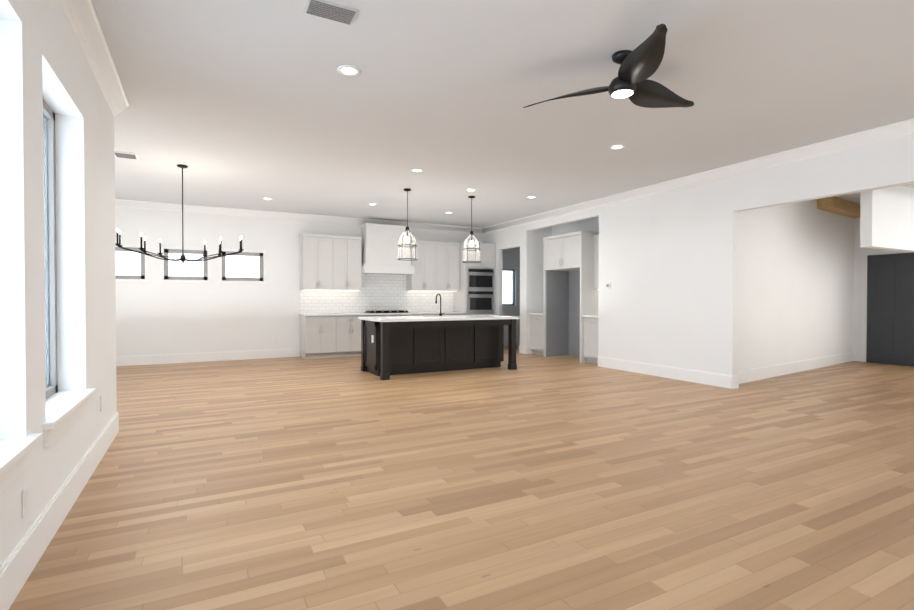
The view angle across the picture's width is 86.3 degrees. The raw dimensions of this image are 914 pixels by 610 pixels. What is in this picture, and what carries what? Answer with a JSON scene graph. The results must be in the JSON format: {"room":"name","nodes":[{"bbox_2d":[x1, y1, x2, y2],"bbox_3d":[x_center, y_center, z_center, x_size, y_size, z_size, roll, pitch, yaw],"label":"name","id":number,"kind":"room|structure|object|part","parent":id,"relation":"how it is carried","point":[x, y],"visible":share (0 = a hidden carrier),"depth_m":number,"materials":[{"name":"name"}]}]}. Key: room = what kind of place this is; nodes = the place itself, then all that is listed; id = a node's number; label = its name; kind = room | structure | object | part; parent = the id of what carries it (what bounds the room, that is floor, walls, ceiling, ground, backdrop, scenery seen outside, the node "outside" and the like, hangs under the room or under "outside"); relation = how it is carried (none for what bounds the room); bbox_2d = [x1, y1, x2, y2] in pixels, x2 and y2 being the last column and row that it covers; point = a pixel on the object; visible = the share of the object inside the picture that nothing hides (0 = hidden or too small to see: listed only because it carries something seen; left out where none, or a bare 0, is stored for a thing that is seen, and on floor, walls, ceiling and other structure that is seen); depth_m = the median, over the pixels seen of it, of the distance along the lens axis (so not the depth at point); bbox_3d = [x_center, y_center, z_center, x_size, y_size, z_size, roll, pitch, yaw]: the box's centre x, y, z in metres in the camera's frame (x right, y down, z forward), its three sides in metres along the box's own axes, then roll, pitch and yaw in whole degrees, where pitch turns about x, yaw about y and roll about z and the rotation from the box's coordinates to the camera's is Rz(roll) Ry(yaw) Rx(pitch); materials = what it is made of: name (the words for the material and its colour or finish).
{"room":"empty living room","nodes":[
{"label":"empty living room","id":0,"kind":"room"},
{"bbox_2d":[0,0,116,567],"bbox_3d":[-1.261,-0.299,0.655,0.250,3.000,8.430,0,1,-28],"label":"wall","id":1,"kind":"structure","parent":0,"point":[42,56],"depth_m":2.56,"materials":[{"name":"paint"}]},
{"bbox_2d":[0,433,42,493],"bbox_3d":[-1.726,0.648,1.704,0.195,0.122,1.080,0,1,-28],"label":"sill","id":2,"kind":"structure","parent":1,"relation":"attached to","point":[16,457],"depth_m":1.99,"materials":[{"name":"white wood"}]},
{"bbox_2d":[22,484,29,517],"bbox_3d":[-1.884,0.854,2.132,0.009,0.120,0.080,0,1,-28],"label":"outlet","id":3,"kind":"object","parent":1,"relation":"attached to","point":[25,500],"visible":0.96,"depth_m":2.12,"materials":[{"name":"white plastic"}]},
{"bbox_2d":[43,99,57,398],"bbox_3d":[-2.430,-0.333,2.757,0.060,1.820,0.960,0,1,-28],"label":"window","id":4,"kind":"structure","parent":1,"relation":"in","point":[50,277],"depth_m":3.14,"materials":[{"name":"clear glass"}]},
{"bbox_2d":[0,412,118,609],"bbox_3d":[-1.154,1.110,0.754,0.016,0.180,8.416,0,1,-28],"label":"baseboard","id":5,"kind":"structure","parent":1,"relation":"attached to","point":[19,564],"depth_m":2.40,"materials":[{"name":"white wood"}]},
{"bbox_2d":[42,388,95,447],"bbox_3d":[-2.317,0.635,2.828,0.195,0.122,1.080,0,1,-28],"label":"sill","id":6,"kind":"structure","parent":1,"relation":"attached to","point":[65,410],"depth_m":2.79,"materials":[{"name":"white wood"}]},
{"bbox_2d":[59,0,128,116],"bbox_3d":[-1.127,-1.733,0.775,0.115,0.135,8.545,0,1,-28],"label":"crown molding","id":7,"kind":"structure","parent":1,"relation":"attached to","point":[81,15],"depth_m":3.35,"materials":[{"name":"white wood"}]},
{"bbox_2d":[100,394,102,411],"bbox_3d":[-2.745,0.756,3.768,0.009,0.120,0.080,0,1,-28],"label":"outlet","id":8,"kind":"object","parent":1,"relation":"attached to","point":[101,402],"visible":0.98,"depth_m":3.73,"materials":[{"name":"white plastic"}]},
{"bbox_2d":[115,207,519,356],"bbox_3d":[-2.527,-0.415,10.791,12.150,3.000,0.150,0,1,-28],"label":"wall","id":9,"kind":"structure","parent":0,"point":[155,315],"depth_m":9.57,"materials":[{"name":"paint"}]},
{"bbox_2d":[115,247,144,278],"bbox_3d":[-6.136,-0.764,8.905,0.750,0.580,0.060,0,1,-28],"label":"window","id":10,"kind":"structure","parent":9,"relation":"in","point":[142,270],"depth_m":8.98,"materials":[{"name":"clear glass"}]},
{"bbox_2d":[115,244,147,281],"bbox_3d":[-6.087,-0.762,8.811,0.850,0.680,0.029,0,1,-28],"label":"window frame","id":11,"kind":"structure","parent":9,"relation":"in","point":[146,269],"depth_m":8.94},
{"bbox_2d":[164,249,207,279],"bbox_3d":[-5.216,-0.769,9.389,0.730,0.580,0.060,0,1,-28],"label":"window","id":12,"kind":"structure","parent":9,"relation":"in","point":[185,277],"depth_m":9.35,"materials":[{"name":"clear glass"}]},
{"bbox_2d":[161,246,210,282],"bbox_3d":[-5.167,-0.768,9.296,0.830,0.680,0.029,0,1,-28],"label":"window frame","id":13,"kind":"structure","parent":9,"relation":"in","point":[184,281],"depth_m":9.29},
{"bbox_2d":[116,348,299,365],"bbox_3d":[-5.515,1.014,9.141,4.950,0.180,0.016,0,1,-28],"label":"baseboard","id":14,"kind":"structure","parent":9,"relation":"attached to","point":[292,352],"depth_m":9.46,"materials":[{"name":"white wood"}]},
{"bbox_2d":[222,251,262,280],"bbox_3d":[-4.331,-0.774,9.855,0.770,0.580,0.060,0,1,-28],"label":"window","id":15,"kind":"structure","parent":9,"relation":"in","point":[244,254],"depth_m":9.83,"materials":[{"name":"clear glass"}]},
{"bbox_2d":[115,199,482,233],"bbox_3d":[-3.568,-1.840,10.078,9.360,0.135,0.115,0,1,-28],"label":"crown molding","id":16,"kind":"structure","parent":9,"relation":"attached to","point":[133,204],"depth_m":9.98,"materials":[{"name":"white wood"}]},
{"bbox_2d":[299,233,334,290],"bbox_3d":[-2.943,-0.894,10.294,0.677,1.150,0.327,0,1,-28],"label":"upper cabinet","id":17,"kind":"object","parent":9,"relation":"attached to","point":[317,252],"depth_m":10.14,"materials":[{"name":"wood"}]},
{"bbox_2d":[335,235,362,290],"bbox_3d":[-2.444,-0.897,10.556,0.677,1.150,0.327,0,1,-28],"label":"upper cabinet","id":18,"kind":"object","parent":9,"relation":"attached to","point":[346,282],"depth_m":10.44,"materials":[{"name":"wood"}]},
{"bbox_2d":[300,274,453,312],"bbox_3d":[-1.697,-0.265,11.136,3.660,0.868,0.009,0,1,-28],"label":"backsplash","id":19,"kind":"structure","parent":9,"relation":"attached to","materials":[{"name":"tile"}]},
{"bbox_2d":[360,223,410,266],"bbox_3d":[-1.597,-1.329,10.924,1.050,0.886,0.457,0,1,-28],"label":"range hood","id":20,"kind":"object","parent":9,"relation":"attached to","point":[380,241],"depth_m":10.70,"materials":[{"name":"paint"}]},
{"bbox_2d":[407,240,438,290],"bbox_3d":[-0.810,-0.907,11.416,0.677,1.150,0.327,0,1,-28],"label":"upper cabinet","id":21,"kind":"object","parent":9,"relation":"attached to","point":[423,273],"depth_m":11.27,"materials":[{"name":"wood"}]},
{"bbox_2d":[439,243,458,290],"bbox_3d":[-0.312,-0.910,11.678,0.677,1.150,0.327,0,1,-28],"label":"upper cabinet","id":22,"kind":"object","parent":9,"relation":"attached to","point":[448,252],"depth_m":11.56,"materials":[{"name":"wood"}]},
{"bbox_2d":[313,290,456,291],"bbox_3d":[-1.630,-0.321,11.008,3.560,0.011,0.197,0,1,-28],"label":"light","id":23,"kind":"object","parent":22,"relation":"attached to","point":[313,290],"depth_m":11.03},
{"bbox_2d":[502,269,514,304],"bbox_3d":[1.271,-0.463,12.806,0.550,0.950,0.060,0,1,-28],"label":"window","id":24,"kind":"structure","parent":9,"relation":"in","point":[513,285],"depth_m":12.89,"materials":[{"name":"clear glass"}]},
{"bbox_2d":[504,338,522,345],"bbox_3d":[1.781,0.970,12.981,2.260,0.180,0.016,0,1,-28],"label":"baseboard","id":25,"kind":"structure","parent":9,"relation":"attached to","point":[517,339],"depth_m":12.73,"materials":[{"name":"grey wood"}]},
{"bbox_2d":[9,345,913,609],"bbox_3d":[1.803,1.208,5.319,15.200,0.120,14.400,0,1,-28],"label":"floor","id":26,"kind":"structure","parent":0,"point":[541,482],"depth_m":3.04,"materials":[{"name":"brown wood"}]},
{"bbox_2d":[300,315,338,358],"bbox_3d":[-2.884,0.657,10.202,0.679,0.870,0.577,0,1,-28],"label":"base cabinet","id":27,"kind":"object","parent":26,"relation":"on","point":[319,334],"depth_m":9.96,"materials":[{"name":"wood"}]},
{"bbox_2d":[339,315,366,356],"bbox_3d":[-2.387,0.654,10.463,0.679,0.870,0.577,0,1,-28],"label":"base cabinet","id":28,"kind":"object","parent":26,"relation":"on","point":[349,325],"depth_m":10.22,"materials":[{"name":"wood"}]},
{"bbox_2d":[331,311,466,314],"bbox_3d":[-1.564,0.193,10.874,3.675,0.038,0.607,0,1,-28],"label":"countertop","id":29,"kind":"structure","parent":28,"relation":"on","point":[332,312],"depth_m":10.87,"materials":[{"name":"white stone"}]},
{"bbox_2d":[367,311,386,314],"bbox_3d":[-1.567,0.150,10.884,0.890,0.045,0.470,0,1,-28],"label":"cooktop","id":30,"kind":"object","parent":29,"relation":"in","point":[368,312],"depth_m":10.53,"materials":[{"name":"silver metal"}]},
{"bbox_2d":[367,315,390,316],"bbox_3d":[-1.854,0.651,10.743,0.644,0.870,0.577,0,1,-28],"label":"base cabinet","id":31,"kind":"object","parent":26,"relation":"on","point":[367,315],"depth_m":10.49,"materials":[{"name":"white wood"}]},
{"bbox_2d":[361,321,516,379],"bbox_3d":[-0.300,0.678,8.331,2.426,0.870,1.116,0,1,-28],"label":"kitchen island","id":32,"kind":"object","parent":26,"relation":"on","point":[395,345],"depth_m":8.06,"materials":[{"name":"black wood"}]},
{"bbox_2d":[358,315,517,320],"bbox_3d":[-0.300,0.221,8.326,2.490,0.040,1.180,0,1,-28],"label":"island countertop","id":33,"kind":"structure","parent":32,"relation":"on","point":[464,317],"depth_m":7.99,"materials":[{"name":"white stone"}]},
{"bbox_2d":[435,293,441,316],"bbox_3d":[-0.307,-0.006,8.759,0.231,0.404,0.145,0,1,-28],"label":"faucet","id":34,"kind":"object","parent":33,"relation":"on","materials":[{"name":"black metal"}]},
{"bbox_2d":[455,243,494,314],"bbox_3d":[0.433,-0.208,11.921,0.830,2.560,0.606,0,1,-28],"label":"tall cabinet","id":35,"kind":"object","parent":26,"relation":"on","point":[475,295],"depth_m":11.65,"materials":[{"name":"wood"}]},
{"bbox_2d":[529,231,598,363],"bbox_3d":[2.361,-0.161,9.950,0.677,2.510,2.190,0,1,-28],"label":"cabinet","id":36,"kind":"object","parent":26,"relation":"on","point":[565,323],"visible":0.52,"depth_m":10.23,"materials":[{"name":"wood"}]},
{"bbox_2d":[91,0,913,227],"bbox_3d":[1.803,-1.912,5.283,15.200,0.120,14.400,0,1,-28],"label":"ceiling","id":37,"kind":"structure","parent":0,"point":[245,104],"depth_m":4.33,"materials":[{"name":"paint"}]},
{"bbox_2d":[114,151,138,159],"bbox_3d":[-4.106,-1.852,6.045,0.250,0.015,0.250,0,1,-28],"label":"ceiling vent","id":38,"kind":"object","parent":37,"relation":"in","point":[126,155],"visible":0.96,"depth_m":6.02,"materials":[{"name":"white metal"}]},
{"bbox_2d":[115,164,243,263],"bbox_3d":[-3.676,-1.203,6.533,1.486,1.324,0.498,0,1,-28],"label":"dining chandelier","id":39,"kind":"object","parent":37,"relation":"hanging from","point":[183,256],"visible":0.98,"depth_m":6.52,"materials":[{"name":"black metal"}]},
{"bbox_2d":[303,0,358,24],"bbox_3d":[-0.780,-1.817,3.021,0.300,0.015,0.170,0,1,-28],"label":"ceiling vent","id":40,"kind":"object","parent":37,"relation":"in","point":[333,11],"visible":0.98,"depth_m":3.01,"materials":[{"name":"white metal"}]},
{"bbox_2d":[337,65,359,75],"bbox_3d":[-0.846,-1.830,3.811,0.176,0.009,0.176,0,1,-28],"label":"recessed light","id":41,"kind":"object","parent":37,"relation":"in","point":[348,70],"visible":1,"depth_m":3.81,"materials":[{"name":"white plastic"}]},
{"bbox_2d":[397,188,417,260],"bbox_3d":[-0.806,-1.309,7.929,0.334,1.145,0.334,0,1,-28],"label":"pendant light","id":42,"kind":"object","parent":37,"relation":"hanging from","point":[407,239],"visible":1,"depth_m":7.91,"materials":[{"name":"black metal"}]},
{"bbox_3d":[-0.806,-0.982,7.933,0.312,0.480,0.312,0,1,-28],"label":"lamp shade","id":43,"kind":"part","parent":42,"relation":"part of","materials":[{"name":"clear glass"}]},
{"bbox_2d":[411,168,422,171],"bbox_3d":[-0.554,-1.864,6.756,0.176,0.009,0.176,0,1,-28],"label":"recessed light","id":44,"kind":"object","parent":37,"relation":"in","point":[416,170],"visible":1,"depth_m":6.76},
{"bbox_2d":[462,196,480,262],"bbox_3d":[0.256,-1.315,8.488,0.334,1.145,0.334,0,1,-28],"label":"pendant light","id":45,"kind":"object","parent":37,"relation":"hanging from","point":[471,244],"visible":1,"depth_m":8.47,"materials":[{"name":"black metal"}]},
{"bbox_3d":[0.256,-0.989,8.491,0.312,0.480,0.312,0,1,-28],"label":"lamp shade","id":46,"kind":"part","parent":45,"relation":"part of","materials":[{"name":"clear glass"}]},
{"bbox_2d":[523,23,693,107],"bbox_3d":[1.381,-1.684,3.663,1.199,0.296,1.378,0,1,-28],"label":"fan","id":47,"kind":"object","parent":37,"relation":"hanging from","point":[640,64],"visible":1,"depth_m":3.51,"materials":[{"name":"black plastic"}]},
{"bbox_2d":[609,144,624,149],"bbox_3d":[1.879,-1.852,5.719,0.176,0.009,0.176,0,1,-28],"label":"recessed light","id":48,"kind":"object","parent":37,"relation":"in","point":[617,146],"visible":1,"depth_m":5.70,"materials":[{"name":"white plastic"}]},
{"bbox_2d":[817,196,859,217],"bbox_3d":[7.104,-1.793,8.965,1.807,0.197,0.198,0,1,-35],"label":"header beam","id":49,"kind":"structure","parent":37,"relation":"attached to","point":[837,205],"depth_m":8.70,"materials":[{"name":"brown wood"}]},
{"bbox_2d":[531,226,551,353],"bbox_3d":[2.664,-0.422,11.415,2.380,3.000,0.120,0,1,-28],"label":"wall","id":50,"kind":"structure","parent":0,"point":[537,270],"depth_m":10.89,"materials":[{"name":"paint"}]},
{"bbox_2d":[552,217,598,235],"bbox_3d":[2.737,-0.407,10.075,0.100,3.000,2.320,0,1,-28],"label":"wall","id":51,"kind":"structure","parent":0,"point":[591,225],"depth_m":10.28,"materials":[{"name":"paint"}]},
{"bbox_2d":[483,135,913,374],"bbox_3d":[3.914,-0.364,6.356,0.120,3.000,13.700,0,1,-28],"label":"wall","id":52,"kind":"structure","parent":0,"point":[668,266],"depth_m":7.22,"materials":[{"name":"paint"}]},
{"bbox_2d":[519,346,525,353],"bbox_3d":[1.468,0.994,10.875,0.016,0.180,0.250,0,1,-28],"label":"baseboard","id":53,"kind":"structure","parent":52,"relation":"attached to","point":[522,350],"depth_m":10.87,"materials":[{"name":"white wood"}]},
{"bbox_2d":[605,283,609,288],"bbox_3d":[2.658,-0.340,8.594,0.017,0.100,0.110,0,1,-28],"label":"thermostat","id":54,"kind":"object","parent":52,"relation":"attached to","point":[607,285],"visible":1,"depth_m":8.59,"materials":[{"name":"white plastic"}]},
{"bbox_2d":[598,356,735,388],"bbox_3d":[3.139,1.030,7.700,0.016,0.180,2.526,0,1,-28],"label":"baseboard","id":55,"kind":"structure","parent":52,"relation":"attached to","point":[702,377],"depth_m":7.42,"materials":[{"name":"white wood"}]},
{"bbox_2d":[483,118,913,233],"bbox_3d":[3.811,-1.796,6.285,0.115,0.135,13.700,0,1,-28],"label":"crown molding","id":56,"kind":"structure","parent":52,"relation":"attached to","point":[905,128],"depth_m":6.38,"materials":[{"name":"white wood"}]},
{"bbox_2d":[738,199,853,370],"bbox_3d":[5.796,-0.386,8.288,5.067,3.000,0.150,0,1,-35],"label":"wall","id":57,"kind":"structure","parent":0,"point":[795,278],"depth_m":8.02,"materials":[{"name":"paint"}]},
{"bbox_2d":[738,352,853,383],"bbox_3d":[5.774,1.025,8.188,4.897,0.180,0.016,0,1,-35],"label":"baseboard","id":58,"kind":"structure","parent":57,"relation":"attached to","point":[750,375],"depth_m":7.96,"materials":[{"name":"white wood"}]},
{"bbox_2d":[853,218,897,360],"bbox_3d":[9.633,-0.363,6.258,0.150,3.000,8.200,0,1,-28],"label":"wall","id":59,"kind":"structure","parent":0,"point":[857,315],"depth_m":9.53,"materials":[{"name":"paint"}]},
{"bbox_2d":[861,250,913,366],"bbox_3d":[8.081,0.034,8.937,0.098,2.144,1.120,0,1,-28],"label":"door","id":60,"kind":"structure","parent":59,"relation":"attached to","point":[887,306],"depth_m":9.06,"materials":[{"name":"black wood"}]},
{"bbox_2d":[860,186,913,252],"bbox_3d":[7.256,-1.382,7.905,2.507,1.000,0.150,0,1,-28],"label":"wall","id":61,"kind":"structure","parent":0,"point":[886,218],"depth_m":7.49,"materials":[{"name":"paint"}]}
]}

